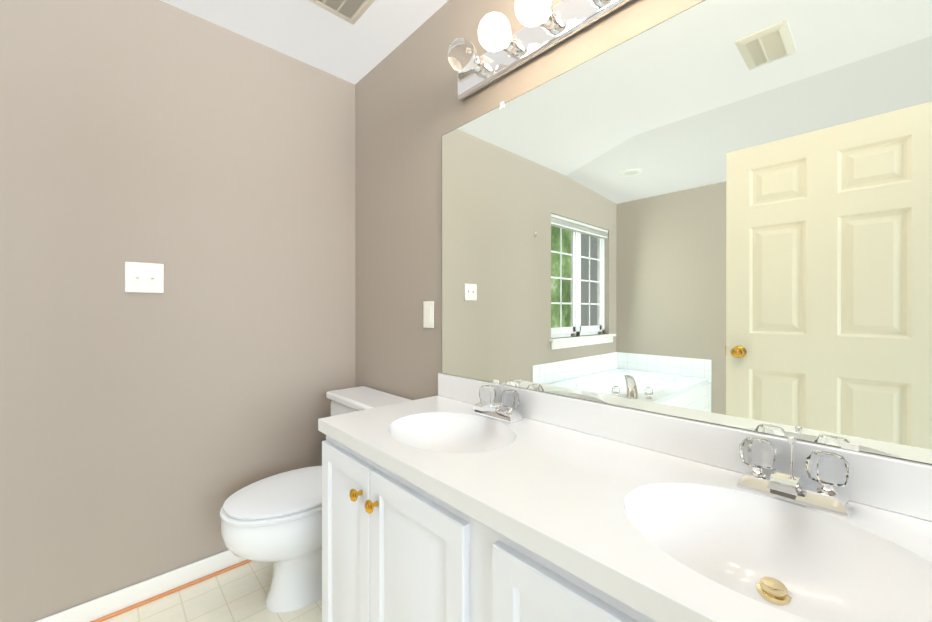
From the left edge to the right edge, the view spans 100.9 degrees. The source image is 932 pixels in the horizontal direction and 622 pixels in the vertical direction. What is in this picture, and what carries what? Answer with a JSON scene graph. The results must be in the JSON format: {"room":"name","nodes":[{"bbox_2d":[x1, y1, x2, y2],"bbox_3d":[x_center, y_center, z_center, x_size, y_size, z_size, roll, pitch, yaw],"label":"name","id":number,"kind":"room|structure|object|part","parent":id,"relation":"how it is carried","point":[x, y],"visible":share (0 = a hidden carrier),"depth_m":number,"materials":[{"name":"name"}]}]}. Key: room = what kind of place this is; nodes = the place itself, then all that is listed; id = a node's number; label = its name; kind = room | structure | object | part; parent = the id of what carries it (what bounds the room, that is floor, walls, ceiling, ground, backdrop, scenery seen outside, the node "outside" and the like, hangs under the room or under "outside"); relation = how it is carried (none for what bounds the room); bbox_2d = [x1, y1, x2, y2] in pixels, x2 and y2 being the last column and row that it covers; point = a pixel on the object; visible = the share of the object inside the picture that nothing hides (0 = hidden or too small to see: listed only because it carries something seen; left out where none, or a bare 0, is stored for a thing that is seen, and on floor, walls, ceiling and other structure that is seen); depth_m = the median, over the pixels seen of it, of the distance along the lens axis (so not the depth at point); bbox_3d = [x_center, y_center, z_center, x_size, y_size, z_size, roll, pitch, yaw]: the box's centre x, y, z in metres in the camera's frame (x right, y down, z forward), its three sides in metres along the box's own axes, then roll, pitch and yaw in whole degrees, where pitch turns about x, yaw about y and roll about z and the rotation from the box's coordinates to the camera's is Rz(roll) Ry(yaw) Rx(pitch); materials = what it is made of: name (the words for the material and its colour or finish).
{"room":"bathroom","nodes":[
{"label":"bathroom","id":0,"kind":"room"},
{"bbox_2d":[0,0,354,621],"bbox_3d":[-1.839,-0.064,1.117,3.215,2.460,0.120,0,0,-43],"label":"wall","id":1,"kind":"structure","parent":0,"point":[210,166],"depth_m":1.56,"materials":[{"name":"beige paint"}]},
{"bbox_2d":[35,550,246,621],"bbox_3d":[-1.221,1.123,1.606,1.646,0.082,0.014,0,0,-43],"label":"baseboard","id":2,"kind":"structure","parent":1,"relation":"attached to","point":[100,607],"depth_m":1.54,"materials":[{"name":"white paint"}]},
{"bbox_2d":[125,262,163,292],"bbox_3d":[-1.284,-0.133,1.538,0.120,0.120,0.021,0,0,-43],"label":"switch plate","id":3,"kind":"object","parent":1,"relation":"attached to","point":[144,277],"visible":1,"depth_m":1.54,"materials":[{"name":"white plastic"}]},
{"bbox_2d":[91,560,250,621],"bbox_3d":[-1.217,1.159,1.588,1.628,0.011,0.015,0,0,-43],"label":"trim","id":4,"kind":"structure","parent":1,"relation":"attached to","point":[129,608],"depth_m":1.58,"materials":[{"name":"brown wood"}]},
{"bbox_2d":[102,561,321,621],"bbox_3d":[-0.511,1.200,-0.294,3.455,0.060,4.000,0,0,-43],"label":"floor","id":5,"kind":"structure","parent":0,"point":[238,594],"depth_m":1.53,"materials":[{"name":"tile"}]},
{"bbox_2d":[220,386,411,612],"bbox_3d":[-0.637,0.783,1.651,0.712,0.762,0.496,0,0,-43],"label":"toilet","id":6,"kind":"object","parent":5,"relation":"on","point":[276,519],"visible":0.42,"depth_m":1.49,"materials":[{"name":"white ceramic"}]},
{"bbox_3d":[-0.710,0.755,1.582,0.512,0.018,0.392,0,0,-43],"label":"seat","id":7,"kind":"part","parent":6,"relation":"part of","materials":[{"name":"white plastic"}]},
{"bbox_3d":[-0.707,0.742,1.585,0.500,0.046,0.384,0,0,-43],"label":"seat lid","id":8,"kind":"part","parent":6,"relation":"part of","materials":[{"name":"white plastic"}]},
{"bbox_3d":[-0.455,0.610,1.821,0.193,0.337,0.470,0,0,-43],"label":"tank","id":9,"kind":"part","parent":6,"relation":"part of","materials":[{"name":"white ceramic"}]},
{"bbox_3d":[-0.456,0.422,1.819,0.216,0.040,0.496,0,0,-43],"label":"tank lid","id":10,"kind":"part","parent":6,"relation":"part of","materials":[{"name":"white ceramic"}]},
{"bbox_2d":[318,373,931,621],"bbox_3d":[0.214,0.706,0.878,0.549,0.925,1.515,0,0,-43],"label":"bathroom vanity","id":11,"kind":"object","parent":5,"relation":"on","point":[460,499],"visible":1,"depth_m":0.76,"materials":[{"name":"painted wood"},{"name":"cultured marble"},{"name":"brass"}]},
{"bbox_3d":[-0.358,0.736,1.146,0.019,0.624,0.308,0,0,-43],"label":"door","id":12,"kind":"part","parent":11,"relation":"part of","materials":[{"name":"white wood"}]},
{"bbox_3d":[-0.124,0.736,0.897,0.019,0.624,0.366,0,0,-43],"label":"door","id":13,"kind":"part","parent":11,"relation":"part of","materials":[{"name":"white wood"}]},
{"bbox_2d":[473,383,522,423],"bbox_3d":[0.084,0.298,1.260,0.128,0.111,0.160,0,0,-43],"label":"faucet","id":14,"kind":"object","parent":11,"relation":"on","point":[490,411],"depth_m":1.24,"materials":[{"name":"silver plastic"}]},
{"bbox_3d":[0.168,0.737,0.587,0.019,0.624,0.333,0,0,-43],"label":"door","id":15,"kind":"part","parent":11,"relation":"part of","materials":[{"name":"white wood"}]},
{"bbox_2d":[737,436,849,517],"bbox_3d":[0.597,0.299,0.713,0.128,0.111,0.160,0,0,-43],"label":"faucet","id":16,"kind":"object","parent":11,"relation":"on","point":[790,489],"depth_m":0.70,"materials":[{"name":"silver plastic"}]},
{"bbox_2d":[161,0,448,83],"bbox_3d":[-1.017,-1.244,0.239,3.455,0.095,2.520,0,0,-43],"label":"ceiling","id":17,"kind":"structure","parent":0,"point":[308,32],"depth_m":1.73,"materials":[{"name":"white paint"}]},
{"bbox_2d":[309,0,374,24],"bbox_3d":[-0.504,-1.264,1.530,0.250,0.021,0.250,0,0,-43],"label":"ceiling vent","id":18,"kind":"object","parent":17,"relation":"in","point":[351,11],"visible":1,"depth_m":1.59,"materials":[{"name":"white plastic"}]},
{"bbox_2d":[355,0,931,464],"bbox_3d":[0.202,-0.065,1.380,0.120,2.460,2.530,0,0,-43],"label":"wall","id":19,"kind":"structure","parent":0,"point":[411,108],"depth_m":1.75,"materials":[{"name":"beige paint"}]},
{"bbox_2d":[423,301,433,327],"bbox_3d":[-0.164,0.016,1.671,0.011,0.116,0.072,0,0,-43],"label":"electrical outlet plate","id":20,"kind":"object","parent":19,"relation":"attached to","point":[428,314],"visible":1,"depth_m":1.66,"materials":[{"name":"white plastic"}]},
{"bbox_2d":[447,0,631,99],"bbox_3d":[0.375,-0.881,0.971,0.181,0.114,1.340,0,0,-43],"label":"wall lamp","id":21,"kind":"object","parent":19,"relation":"attached to","point":[547,26],"visible":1,"depth_m":1.20,"materials":[{"name":"silver metal"}]},
{"bbox_2d":[438,373,931,521],"bbox_3d":[0.407,0.307,1.058,0.019,0.093,1.515,0,0,-43],"label":"backsplash","id":22,"kind":"structure","parent":19,"relation":"attached to","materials":[{"name":"white stone"}]},
{"bbox_2d":[442,0,931,463],"bbox_3d":[0.415,-0.238,1.056,0.009,0.996,1.503,0,0,-43],"label":"mirror","id":23,"kind":"object","parent":19,"relation":"attached to","point":[716,211],"visible":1,"depth_m":0.88,"materials":[{"name":"clear glass"}]}
]}

